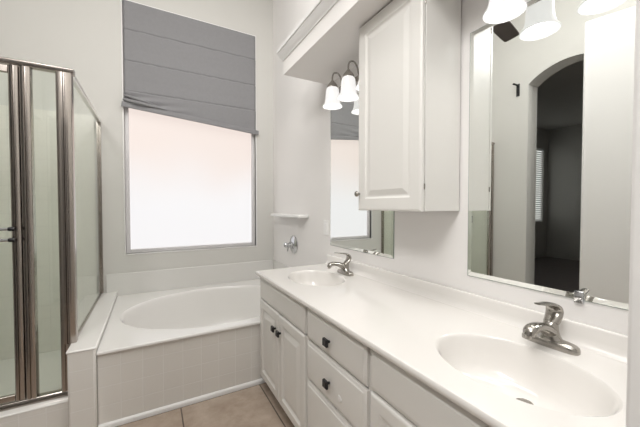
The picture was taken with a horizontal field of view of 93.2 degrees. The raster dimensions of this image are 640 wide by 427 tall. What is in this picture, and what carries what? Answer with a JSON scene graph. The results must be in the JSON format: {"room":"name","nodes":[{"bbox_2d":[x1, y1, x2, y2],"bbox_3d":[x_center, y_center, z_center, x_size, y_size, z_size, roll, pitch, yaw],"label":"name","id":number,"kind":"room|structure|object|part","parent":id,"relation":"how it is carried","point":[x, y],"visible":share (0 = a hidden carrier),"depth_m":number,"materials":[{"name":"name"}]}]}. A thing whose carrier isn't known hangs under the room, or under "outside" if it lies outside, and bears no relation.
{"room":"bathroom","nodes":[
{"label":"bathroom","id":0,"kind":"room"},
{"bbox_2d":[0,350,61,395],"bbox_3d":[-2.001,1.171,2.023,0.758,0.050,1.024,-1,2,-29],"label":"floor","id":1,"kind":"structure","parent":0,"point":[50,379],"depth_m":2.16,"materials":[{"name":"white tile"}]},
{"bbox_2d":[0,403,67,426],"bbox_3d":[-1.721,1.115,1.520,0.758,0.184,0.125,-1,2,-29],"label":"curb","id":2,"kind":"object","parent":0,"point":[54,416],"depth_m":1.59,"materials":[{"name":"tile"}]},
{"bbox_2d":[0,396,67,418],"bbox_3d":[-1.721,1.025,1.518,0.757,0.014,0.126,-1,2,-29],"label":"trim","id":3,"kind":"structure","parent":2,"relation":"on","point":[4,414],"depth_m":1.59,"materials":[{"name":"white plastic"}]},
{"bbox_2d":[0,56,103,411],"bbox_3d":[-1.955,0.101,1.962,0.774,1.809,1.164,-1,2,-29],"label":"shower door frame","id":4,"kind":"structure","parent":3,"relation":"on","point":[20,72],"depth_m":1.61,"materials":[{"name":"silver metal"}]},
{"bbox_3d":[-1.790,-0.738,1.446,0.439,0.038,0.024,-1,2,-29],"label":"rail","id":5,"kind":"part","parent":4,"relation":"part of","materials":[{"name":"silver metal"}]},
{"bbox_3d":[-1.589,0.107,1.516,0.053,0.076,0.029,-1,2,-29],"label":"handle","id":6,"kind":"part","parent":4,"relation":"part of","materials":[{"name":"silver metal"}]},
{"bbox_3d":[-1.790,0.967,1.486,0.439,0.032,0.024,-1,2,-29],"label":"rail","id":7,"kind":"part","parent":4,"relation":"part of","materials":[{"name":"silver metal"}]},
{"bbox_3d":[-1.580,0.110,1.581,0.039,1.741,0.033,-1,2,-29],"label":"door","id":8,"kind":"part","parent":4,"relation":"part of","materials":[{"name":"silver metal"}]},
{"bbox_3d":[-1.720,1.002,1.528,0.740,0.028,0.046,-1,2,-29],"label":"sill rail","id":9,"kind":"part","parent":4,"relation":"part of","materials":[{"name":"silver metal"}]},
{"bbox_3d":[-1.704,-0.778,1.493,0.774,0.028,0.048,-1,2,-29],"label":"header rail","id":10,"kind":"part","parent":4,"relation":"part of","materials":[{"name":"silver metal"}]},
{"bbox_3d":[-1.405,-0.023,1.680,0.069,1.491,0.049,-1,2,-29],"label":"corner post","id":11,"kind":"part","parent":4,"relation":"part of","materials":[{"name":"silver metal"}]},
{"bbox_3d":[-1.656,0.703,2.185,0.020,0.015,1.048,-1,2,-29],"label":"return sill","id":12,"kind":"part","parent":4,"relation":"part of","materials":[{"name":"silver metal"}]},
{"bbox_2d":[67,296,116,426],"bbox_3d":[-1.573,0.954,2.156,0.124,0.478,1.231,-1,2,-29],"label":"wall","id":13,"kind":"structure","parent":0,"point":[81,366],"depth_m":1.62,"materials":[{"name":"tile"}]},
{"bbox_2d":[66,292,117,353],"bbox_3d":[-1.572,0.720,2.149,0.132,0.014,1.234,-1,2,-29],"label":"trim","id":14,"kind":"structure","parent":13,"relation":"attached to","point":[89,337],"depth_m":1.92,"materials":[{"name":"white stone"}]},
{"bbox_2d":[0,0,273,352],"bbox_3d":[-1.591,-0.650,2.895,2.605,3.650,0.140,-1,2,-29],"label":"wall","id":15,"kind":"structure","parent":0,"point":[83,36],"depth_m":2.67,"materials":[{"name":"white paint"}]},
{"bbox_2d":[0,105,96,359],"bbox_3d":[-2.265,0.150,2.449,0.735,1.970,0.014,-1,2,-29],"label":"shower wall","id":16,"kind":"structure","parent":15,"relation":"attached to","point":[45,137],"depth_m":2.47,"materials":[{"name":"tile"}]},
{"bbox_2d":[123,43,254,252],"bbox_3d":[-1.262,-0.775,3.065,1.208,2.268,0.050,-1,2,-29],"label":"window","id":17,"kind":"structure","parent":15,"relation":"in","point":[189,184],"depth_m":3.02,"materials":[{"name":"white glass"}]},
{"bbox_2d":[121,0,258,134],"bbox_3d":[-1.215,-1.375,2.976,1.250,1.063,0.108,-1,2,-29],"label":"roman shade","id":18,"kind":"object","parent":17,"relation":"attached to","point":[177,66],"visible":1,"depth_m":2.95,"materials":[{"name":"grey fabric"}]},
{"bbox_3d":[-1.233,-1.891,2.992,1.202,0.034,0.040,-1,2,-29],"label":"head rail","id":19,"kind":"part","parent":18,"relation":"part of","materials":[{"name":"grey fabric"}]},
{"bbox_3d":[-1.261,-0.775,3.064,1.148,2.208,0.008,-1,2,-29],"label":"pane","id":20,"kind":"part","parent":17,"relation":"part of","materials":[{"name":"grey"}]},
{"bbox_2d":[121,0,256,254],"bbox_3d":[-1.238,-0.774,3.023,1.232,2.292,0.036,-1,2,-29],"label":"trim","id":21,"kind":"structure","parent":15,"relation":"attached to","point":[121,0],"depth_m":2.81,"materials":[{"name":"white paint"}]},
{"bbox_2d":[106,260,272,295],"bbox_3d":[-1.210,0.651,3.050,1.554,0.240,0.014,-1,2,-29],"label":"trim","id":22,"kind":"structure","parent":15,"relation":"attached to","point":[166,279],"depth_m":2.96,"materials":[{"name":"white"}]},
{"bbox_2d":[117,383,294,426],"bbox_3d":[-0.632,1.265,1.207,2.620,0.100,4.220,-1,2,-29],"label":"floor","id":23,"kind":"structure","parent":0,"point":[254,406],"depth_m":1.82,"materials":[{"name":"tile"}]},
{"bbox_2d":[97,279,265,426],"bbox_3d":[-0.877,0.962,2.544,1.465,0.442,1.203,-1,2,-29],"label":"bathtub","id":24,"kind":"object","parent":23,"relation":"on","point":[158,352],"visible":0.79,"depth_m":1.96,"materials":[{"name":"white plastic"}]},
{"bbox_3d":[-0.804,1.183,1.909,0.969,0.030,0.014,-1,2,-29],"label":"trim","id":25,"kind":"part","parent":24,"relation":"part of","materials":[{"name":"white tile"}]},
{"bbox_2d":[120,285,260,328],"bbox_3d":[-0.863,0.942,2.526,1.350,0.400,1.010,-1,2,-29],"label":"basin","id":26,"kind":"object","parent":24,"relation":"in","point":[209,307],"depth_m":2.85,"materials":[{"name":"white ceramic"}]},
{"bbox_2d":[260,278,308,426],"bbox_3d":[-0.013,0.812,1.917,0.593,0.772,0.724,-1,2,-29],"label":"vanity cabinet","id":27,"kind":"object","parent":23,"relation":"on","point":[284,338],"visible":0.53,"depth_m":1.70,"materials":[{"name":"white paint"}]},
{"bbox_3d":[-0.323,0.854,1.945,0.020,0.530,0.343,-1,2,-29],"label":"door","id":28,"kind":"part","parent":27,"relation":"part of","materials":[{"name":"white paint"}]},
{"bbox_3d":[-0.239,0.692,1.742,0.029,0.032,0.032,-1,2,-29],"label":"knob","id":29,"kind":"part","parent":27,"relation":"part of","materials":[{"name":"black metal"}]},
{"bbox_3d":[-0.153,0.862,1.639,0.020,0.530,0.345,-1,2,-29],"label":"door","id":30,"kind":"part","parent":27,"relation":"part of","materials":[{"name":"white paint"}]},
{"bbox_2d":[255,254,627,426],"bbox_3d":[0.264,0.446,1.419,0.588,0.208,1.864,-1,2,-29],"label":"countertop","id":31,"kind":"structure","parent":27,"relation":"on","point":[483,364],"depth_m":1.00,"materials":[{"name":"stone"}]},
{"bbox_2d":[288,270,344,285],"bbox_3d":[-0.027,0.469,1.899,0.330,0.138,0.450,-1,2,-29],"label":"sink basin","id":32,"kind":"object","parent":31,"relation":"in","point":[298,277],"depth_m":2.06,"materials":[{"name":"white ceramic"}]},
{"bbox_2d":[327,252,353,275],"bbox_3d":[0.129,0.324,1.995,0.172,0.148,0.148,0,1,-1],"label":"faucet","id":33,"kind":"object","parent":31,"relation":"on","point":[344,266],"visible":1,"depth_m":1.97,"materials":[{"name":"silver metal"}]},
{"bbox_3d":[0.113,0.344,1.966,0.150,0.066,0.048,-1,2,-29],"label":"spout","id":34,"kind":"part","parent":33,"relation":"part of","materials":[{"name":"silver metal"}]},
{"bbox_3d":[0.149,0.295,1.986,0.119,0.089,0.051,-1,2,-29],"label":"lever","id":35,"kind":"part","parent":33,"relation":"part of","materials":[{"name":"silver metal"}]},
{"bbox_3d":[0.166,0.385,1.997,0.052,0.026,0.158,-1,2,-29],"label":"plate","id":36,"kind":"part","parent":33,"relation":"part of","materials":[{"name":"silver metal"}]},
{"bbox_2d":[435,333,622,416],"bbox_3d":[0.540,0.494,0.854,0.330,0.138,0.450,-1,2,-29],"label":"sink basin","id":37,"kind":"object","parent":31,"relation":"in","point":[540,382],"depth_m":0.92,"materials":[{"name":"white ceramic"}]},
{"bbox_2d":[522,301,580,355],"bbox_3d":[0.701,0.348,0.971,0.172,0.148,0.148,0,1,-1],"label":"faucet","id":38,"kind":"object","parent":31,"relation":"on","point":[546,333],"visible":1,"depth_m":0.94,"materials":[{"name":"silver metal"}]},
{"bbox_3d":[0.685,0.368,0.943,0.150,0.066,0.048,-1,2,-29],"label":"spout","id":39,"kind":"part","parent":38,"relation":"part of","materials":[{"name":"silver metal"}]},
{"bbox_3d":[0.722,0.319,0.962,0.119,0.089,0.051,-1,2,-29],"label":"lever","id":40,"kind":"part","parent":38,"relation":"part of","materials":[{"name":"silver metal"}]},
{"bbox_3d":[0.738,0.409,0.973,0.052,0.026,0.158,-1,2,-29],"label":"plate","id":41,"kind":"part","parent":38,"relation":"part of","materials":[{"name":"silver metal"}]},
{"bbox_2d":[308,309,371,426],"bbox_3d":[0.281,0.825,1.393,0.593,0.772,0.476,-1,2,-29],"label":"base cabinet","id":42,"kind":"object","parent":23,"relation":"on","point":[339,365],"visible":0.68,"depth_m":1.23,"materials":[{"name":"white paint"}]},
{"bbox_3d":[0.028,0.712,1.265,0.029,0.032,0.032,-1,2,-29],"label":"knob","id":43,"kind":"part","parent":42,"relation":"part of","materials":[{"name":"black metal"}]},
{"bbox_3d":[0.028,0.536,1.261,0.029,0.032,0.032,-1,2,-29],"label":"knob","id":44,"kind":"part","parent":42,"relation":"part of","materials":[{"name":"black metal"}]},
{"bbox_3d":[0.055,0.972,1.270,0.020,0.326,0.462,-1,2,-29],"label":"drawer","id":45,"kind":"part","parent":42,"relation":"part of","materials":[{"name":"white paint"}]},
{"bbox_3d":[0.055,0.530,1.259,0.020,0.142,0.462,-1,2,-29],"label":"drawer","id":46,"kind":"part","parent":42,"relation":"part of","materials":[{"name":"white paint"}]},
{"bbox_2d":[371,350,489,426],"bbox_3d":[0.557,0.836,0.899,0.593,0.772,0.656,-1,2,-29],"label":"vanity cabinet","id":47,"kind":"object","parent":23,"relation":"on","point":[398,399],"visible":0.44,"depth_m":0.89,"materials":[{"name":"white paint"}]},
{"bbox_3d":[0.255,0.879,0.911,0.020,0.530,0.309,-1,2,-29],"label":"door","id":48,"kind":"part","parent":47,"relation":"part of","materials":[{"name":"white paint"}]},
{"bbox_2d":[284,0,392,84],"bbox_3d":[0.358,-1.059,1.436,0.374,0.169,1.868,-1,2,-29],"label":"soffit","id":49,"kind":"structure","parent":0,"point":[328,48],"depth_m":1.78,"materials":[{"name":"white paint"}]},
{"bbox_2d":[276,0,338,60],"bbox_3d":[0.332,-1.110,1.442,0.413,0.078,1.907,-1,2,-29],"label":"trim","id":50,"kind":"structure","parent":49,"relation":"attached to","point":[320,8],"depth_m":1.80,"materials":[{"name":"white paint"}]},
{"bbox_2d":[273,0,627,334],"bbox_3d":[0.478,-0.623,1.738,0.120,3.650,3.900,-1,2,-29],"label":"wall","id":51,"kind":"structure","parent":0,"point":[431,246],"depth_m":2.33,"materials":[{"name":"white paint"}]},
{"bbox_2d":[273,260,289,268],"bbox_3d":[-0.237,0.654,2.911,0.014,0.240,1.204,-1,2,-29],"label":"trim","id":52,"kind":"structure","parent":51,"relation":"attached to","point":[276,265],"depth_m":3.28,"materials":[{"name":"white"}]},
{"bbox_2d":[271,213,308,217],"bbox_3d":[-0.310,0.020,2.933,0.104,0.028,0.690,-1,2,-29],"label":"wall shelf","id":53,"kind":"object","parent":51,"relation":"attached to","point":[272,214],"visible":1,"depth_m":2.79,"materials":[{"name":"white plastic"}]},
{"bbox_2d":[284,235,297,253],"bbox_3d":[-0.297,0.302,2.919,0.102,0.176,0.176,-1,2,-29],"label":"tub valve","id":54,"kind":"object","parent":51,"relation":"attached to","point":[293,244],"visible":1,"depth_m":2.90,"materials":[{"name":"silver metal"}]},
{"bbox_3d":[-0.316,0.321,2.909,0.057,0.089,0.058,-1,2,-29],"label":"handle","id":55,"kind":"part","parent":54,"relation":"part of","materials":[{"name":"silver metal"}]},
{"bbox_2d":[323,60,358,109],"bbox_3d":[0.202,-0.843,1.906,0.192,0.242,0.540,-1,2,-29],"label":"vanity light","id":56,"kind":"object","parent":51,"relation":"attached to","point":[347,90],"visible":0.69,"depth_m":1.94,"materials":[{"name":"white glass"}]},
{"bbox_3d":[0.085,-0.792,2.059,0.136,0.132,0.136,-1,2,-29],"label":"lamp shade","id":57,"kind":"part","parent":56,"relation":"part of","materials":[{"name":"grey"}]},
{"bbox_3d":[0.177,-0.788,1.893,0.136,0.132,0.136,-1,2,-29],"label":"lamp shade","id":58,"kind":"part","parent":56,"relation":"part of","materials":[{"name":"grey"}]},
{"bbox_3d":[0.277,-0.881,1.947,0.022,0.050,0.540,-1,2,-29],"label":"plate","id":59,"kind":"part","parent":56,"relation":"part of","materials":[{"name":"white glass"}]},
{"bbox_3d":[0.222,-0.916,1.915,0.115,0.097,0.011,-1,2,-29],"label":"arm","id":60,"kind":"part","parent":56,"relation":"part of","materials":[{"name":"silver metal"}]},
{"bbox_2d":[330,93,393,258],"bbox_3d":[0.251,-0.273,2.023,0.006,1.050,0.698,-1,2,-29],"label":"mirror","id":61,"kind":"object","parent":51,"relation":"attached to","point":[371,232],"visible":0.59,"depth_m":2.09,"materials":[{"name":"silver metal"}]},
{"bbox_2d":[354,0,460,211],"bbox_3d":[0.401,-0.494,1.465,0.268,0.960,0.433,-1,2,-29],"label":"upper cabinet","id":62,"kind":"object","parent":51,"relation":"attached to","point":[410,50],"visible":1,"depth_m":1.32,"materials":[{"name":"white paint"}]},
{"bbox_3d":[0.315,-0.489,1.419,0.020,0.954,0.429,-1,2,-29],"label":"door","id":63,"kind":"part","parent":62,"relation":"part of","materials":[{"name":"white paint"}]},
{"bbox_2d":[325,254,627,363],"bbox_3d":[0.505,0.374,1.547,0.041,0.070,1.856,-1,2,-29],"label":"backsplash","id":64,"kind":"structure","parent":51,"relation":"attached to","point":[604,342],"depth_m":1.19,"materials":[{"name":"stone"}]},
{"bbox_2d":[482,0,527,23],"bbox_3d":[0.762,-0.820,0.904,0.192,0.242,0.540,-1,2,-29],"label":"vanity light","id":65,"kind":"object","parent":51,"relation":"attached to","point":[498,11],"visible":1,"depth_m":1.09,"materials":[{"name":"white glass"}]},
{"bbox_3d":[0.645,-0.777,1.057,0.054,0.094,0.054,-1,2,-29],"label":"bulb","id":66,"kind":"part","parent":65,"relation":"part of","materials":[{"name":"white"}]},
{"bbox_2d":[467,0,635,309],"bbox_3d":[0.807,-0.239,1.024,0.011,1.059,0.665,-1,2,-29],"label":"mirror","id":67,"kind":"object","parent":51,"relation":"attached to","point":[551,92],"visible":1,"depth_m":1.03,"materials":[{"name":"silver metal"}]},
{"bbox_2d":[626,0,638,426],"bbox_3d":[0.753,-0.594,0.508,0.600,3.650,0.155,-1,2,-29],"label":"wall","id":68,"kind":"structure","parent":0,"point":[637,1],"depth_m":0.44,"materials":[{"name":"white paint"}]},
{"bbox_2d":[629,0,639,426],"bbox_3d":[0.490,-0.066,0.365,0.012,2.600,0.160,-1,2,-29],"label":"trim","id":69,"kind":"structure","parent":68,"relation":"attached to","point":[634,401],"depth_m":0.43,"materials":[{"name":"white paint"}]}
]}

